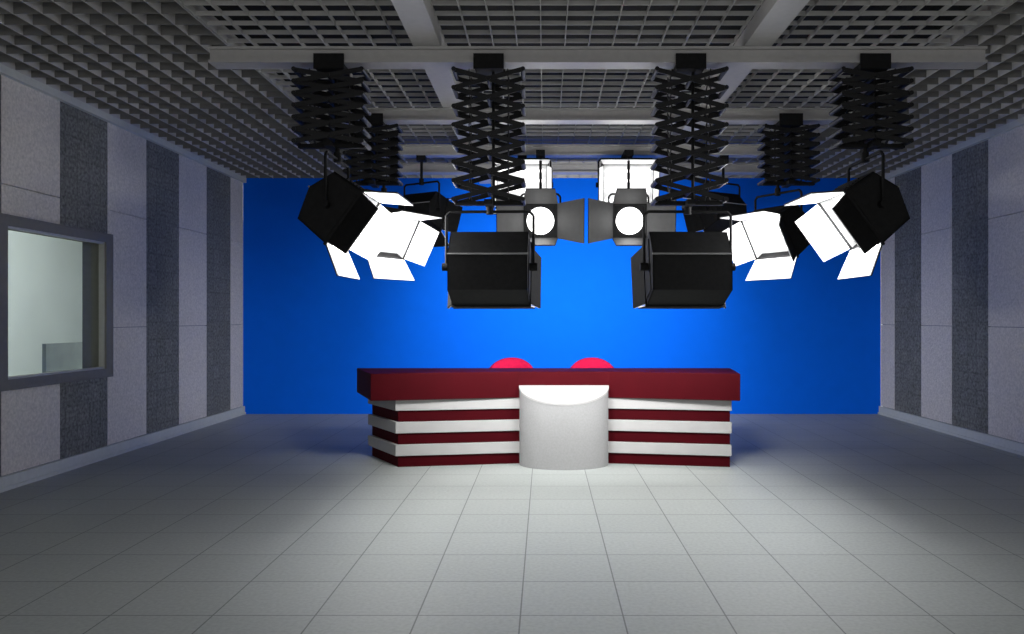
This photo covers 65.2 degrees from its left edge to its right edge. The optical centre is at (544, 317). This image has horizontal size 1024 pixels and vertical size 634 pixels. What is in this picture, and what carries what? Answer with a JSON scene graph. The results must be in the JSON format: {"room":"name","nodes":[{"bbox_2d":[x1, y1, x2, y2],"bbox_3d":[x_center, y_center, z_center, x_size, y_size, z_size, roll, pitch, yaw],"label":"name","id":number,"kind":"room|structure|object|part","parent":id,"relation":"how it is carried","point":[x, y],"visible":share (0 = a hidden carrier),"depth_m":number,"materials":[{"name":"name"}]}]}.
{"room":"studio","nodes":[
{"label":"studio","id":0,"kind":"room"},
{"bbox_2d":[8,230,81,376],"bbox_3d":[-7.210,0.000,9.250,0.100,2.900,8.500,0,0,0],"label":"wall","id":1,"kind":"structure","parent":0,"point":[45,272],"depth_m":11.31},
{"bbox_2d":[0,74,242,476],"bbox_3d":[-4.660,-0.625,4.790,0.200,4.150,14.580,0,0,0],"label":"wall","id":2,"kind":"structure","parent":0,"point":[175,221],"depth_m":8.84,"materials":[{"name":"fabric acoustic panels"}]},
{"bbox_2d":[0,213,112,391],"bbox_3d":[-4.633,-0.130,7.475,0.255,1.480,1.750,0,0,0],"label":"window","id":3,"kind":"structure","parent":2,"relation":"in","point":[97,247],"depth_m":8.21,"materials":[{"name":"grey metal"}]},
{"bbox_2d":[0,406,245,492],"bbox_3d":[-4.537,1.390,4.790,0.045,0.120,14.580,0,0,0],"label":"baseboard","id":4,"kind":"structure","parent":2,"relation":"attached to","point":[24,477],"depth_m":8.24,"materials":[{"name":"paint"}]},
{"bbox_2d":[0,63,245,182],"bbox_3d":[-4.535,-2.075,4.790,0.050,0.070,14.580,0,0,0],"label":"trim","id":5,"kind":"structure","parent":2,"relation":"attached to","point":[8,72],"depth_m":8.22,"materials":[{"name":"paint"}]},
{"bbox_2d":[0,0,410,177],"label":"ceiling","id":6,"kind":"structure","parent":0,"point":[145,65],"depth_m":6.81,"materials":[{"name":"metal"}]},
{"bbox_2d":[0,414,1023,633],"bbox_3d":[0.255,1.500,4.890,10.030,0.100,14.780,0,0,0],"label":"floor","id":7,"kind":"structure","parent":0,"point":[247,523],"depth_m":5.21,"materials":[{"name":"tile"}]},
{"bbox_2d":[490,358,532,367],"bbox_3d":[-0.384,0.953,8.976,0.604,0.992,0.601,0,0,0],"label":"swivel chair","id":8,"kind":"object","parent":7,"relation":"on","point":[505,362],"visible":0.21,"depth_m":9.20,"materials":[{"name":"pink fabric"}]},
{"bbox_2d":[357,368,739,469],"bbox_3d":[-0.014,0.991,8.057,3.967,0.918,0.886,0,0,0],"label":"desk","id":9,"kind":"object","parent":7,"relation":"on","point":[535,418],"visible":1,"depth_m":7.84,"materials":[{"name":"red paint"}]},
{"bbox_2d":[571,358,613,367],"bbox_3d":[0.541,0.953,8.976,0.604,0.992,0.601,0,0,0],"label":"swivel chair","id":10,"kind":"object","parent":7,"relation":"on","point":[585,362],"visible":0.13,"depth_m":9.20,"materials":[{"name":"pink fabric"}]},
{"bbox_2d":[243,143,880,413],"bbox_3d":[0.255,-0.625,12.180,9.630,4.150,0.200,0,0,0],"label":"wall","id":11,"kind":"structure","parent":0,"point":[809,342],"depth_m":12.08,"materials":[{"name":"blue paint"}]},
{"bbox_2d":[202,5,982,136],"bbox_3d":[0.255,-2.750,4.890,10.030,0.100,14.780,0,0,0],"label":"ceiling","id":12,"kind":"structure","parent":0,"point":[208,7],"depth_m":7.49,"materials":[{"name":"painted metal grid"}]},
{"bbox_2d":[497,69,679,107],"label":"grille","id":13,"kind":"object","parent":12,"relation":"attached to","point":[647,76],"depth_m":7.43,"materials":[{"name":"metal"}]},
{"bbox_2d":[208,0,987,246],"bbox_3d":[0.385,-1.445,7.150,5.670,1.330,9.300,0,0,0],"label":"rig","id":14,"kind":"object","parent":13,"relation":"attached to","point":[754,49],"depth_m":7.53,"materials":[{"name":"grey paint"}]},
{"bbox_2d":[291,53,370,152],"bbox_3d":[-1.570,-1.583,5.900,0.524,0.675,0.260,0,0,0],"label":"hanger","id":15,"kind":"object","parent":14,"relation":"hanging from","point":[331,66],"visible":1,"depth_m":5.79,"materials":[{"name":"black metal"}]},
{"bbox_2d":[297,148,412,279],"bbox_3d":[-1.382,-0.775,5.894,0.726,0.960,0.779,0,0,0],"label":"light","id":16,"kind":"object","parent":15,"relation":"hanging from","point":[346,216],"visible":1,"depth_m":5.63,"materials":[{"name":"black metal"}]},
{"bbox_2d":[342,113,402,187],"bbox_3d":[-1.630,-1.587,7.600,0.524,0.665,0.260,0,0,0],"label":"hanger","id":17,"kind":"object","parent":14,"relation":"hanging from","point":[372,171],"visible":0.77,"depth_m":7.49,"materials":[{"name":"black metal"}]},
{"bbox_2d":[365,185,441,280],"bbox_3d":[-1.408,-0.811,7.527,0.660,0.907,0.741,0,0,31],"label":"light","id":18,"kind":"object","parent":17,"relation":"hanging from","point":[413,240],"visible":0.48,"depth_m":7.70,"materials":[{"name":"white metal"}]},
{"bbox_3d":[-1.353,-1.344,9.308,0.673,1.032,0.553,0,0,32],"label":"studio soft light","id":19,"kind":"part","parent":14,"relation":"part of","materials":[{"name":"metal"}]},
{"bbox_2d":[451,53,525,207],"bbox_3d":[-0.410,-1.373,5.900,0.534,1.095,0.260,0,0,0],"label":"hanger","id":20,"kind":"object","parent":14,"relation":"hanging from","point":[488,67],"visible":1,"depth_m":5.79,"materials":[{"name":"black metal"}]},
{"bbox_2d":[442,207,540,308],"bbox_3d":[-0.397,-0.456,6.075,0.737,0.768,0.640,0,0,0],"label":"light","id":21,"kind":"object","parent":20,"relation":"hanging from","point":[485,270],"visible":0.98,"depth_m":5.82,"materials":[{"name":"black metal"}]},
{"bbox_3d":[-0.260,-1.524,9.129,0.710,0.712,0.515,0,0,0],"label":"studio soft light","id":22,"kind":"part","parent":14,"relation":"part of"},
{"bbox_3d":[-0.050,-1.320,8.873,0.942,1.080,0.734,0,0,0],"label":"fresnel spotlight","id":23,"kind":"part","parent":14,"relation":"part of","materials":[{"name":"black metal"}]},
{"bbox_3d":[0.940,-1.524,9.129,0.710,0.712,0.515,0,0,0],"label":"studio soft light","id":24,"kind":"part","parent":14,"relation":"part of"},
{"bbox_3d":[0.930,-1.320,8.873,0.942,1.080,0.734,0,0,0],"label":"fresnel spotlight","id":25,"kind":"part","parent":14,"relation":"part of","materials":[{"name":"black metal"}]},
{"bbox_2d":[650,53,728,207],"bbox_3d":[1.060,-1.373,5.900,0.534,1.095,0.260,0,0,0],"label":"hanger","id":26,"kind":"object","parent":14,"relation":"hanging from","point":[689,67],"visible":1,"depth_m":5.79,"materials":[{"name":"black metal"}]},
{"bbox_2d":[631,207,735,308],"bbox_3d":[1.047,-0.456,6.075,0.737,0.768,0.640,0,0,0],"label":"light","id":27,"kind":"object","parent":26,"relation":"hanging from","point":[671,270],"visible":0.98,"depth_m":5.83,"materials":[{"name":"black metal"}]},
{"bbox_3d":[1.983,-1.344,9.308,0.673,1.032,0.553,0,0,-32],"label":"studio soft light","id":28,"kind":"part","parent":14,"relation":"part of","materials":[{"name":"black metal"}]},
{"bbox_2d":[757,113,819,187],"bbox_3d":[2.310,-1.587,7.600,0.524,0.665,0.260,0,0,0],"label":"hanger","id":29,"kind":"object","parent":14,"relation":"hanging from","point":[789,124],"visible":1,"depth_m":7.49,"materials":[{"name":"black metal"}]},
{"bbox_2d":[720,185,809,280],"bbox_3d":[2.088,-0.811,7.527,0.660,0.907,0.741,0,0,-31],"label":"light","id":30,"kind":"object","parent":29,"relation":"hanging from","point":[771,236],"visible":0.91,"depth_m":7.57,"materials":[{"name":"white metal"}]},
{"bbox_2d":[829,53,913,152],"bbox_3d":[2.400,-1.583,5.900,0.524,0.675,0.260,0,0,0],"label":"hanger","id":31,"kind":"object","parent":14,"relation":"hanging from","point":[872,66],"visible":1,"depth_m":5.79,"materials":[{"name":"black metal"}]},
{"bbox_2d":[784,148,909,279],"bbox_3d":[2.212,-0.775,5.894,0.726,0.960,0.779,0,0,0],"label":"light","id":32,"kind":"object","parent":31,"relation":"hanging from","point":[858,216],"visible":1,"depth_m":5.64,"materials":[{"name":"black metal"}]},
{"bbox_2d":[429,0,764,45],"label":"grille","id":33,"kind":"object","parent":12,"relation":"attached to","point":[487,13],"depth_m":5.77,"materials":[{"name":"metal"}]},
{"bbox_2d":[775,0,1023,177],"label":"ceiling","id":34,"kind":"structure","parent":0,"point":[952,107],"depth_m":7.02,"materials":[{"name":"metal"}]},
{"bbox_2d":[881,125,1023,443],"bbox_3d":[5.170,-0.625,4.790,0.200,4.150,14.580,0,0,0],"label":"wall","id":35,"kind":"structure","parent":0,"point":[952,275],"depth_m":9.74,"materials":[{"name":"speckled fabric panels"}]},
{"bbox_2d":[878,406,1023,455],"bbox_3d":[5.048,1.390,4.790,0.045,0.120,14.580,0,0,0],"label":"baseboard","id":36,"kind":"structure","parent":35,"relation":"attached to","point":[1011,446],"depth_m":9.77,"materials":[{"name":"paint"}]},
{"bbox_2d":[885,117,1023,179],"bbox_3d":[5.045,-2.075,4.790,0.050,0.070,14.580,0,0,0],"label":"trim","id":37,"kind":"structure","parent":35,"relation":"attached to","point":[1017,123],"depth_m":9.68,"materials":[{"name":"paint"}]},
{"bbox_3d":[-6.010,1.500,9.200,2.500,0.100,8.600,0,0,0],"label":"floor","id":38,"kind":"structure","parent":0,"visible":0},
{"bbox_3d":[-5.160,1.080,8.500,0.700,0.740,3.800,0,0,0],"label":"control console","id":39,"kind":"object","parent":38,"relation":"on","visible":0},
{"bbox_2d":[42,342,81,372],"bbox_3d":[-5.270,0.490,8.750,0.180,0.440,0.700,0,0,0],"label":"computer monitor","id":40,"kind":"object","parent":39,"relation":"on","point":[68,355],"visible":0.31,"depth_m":8.67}
]}

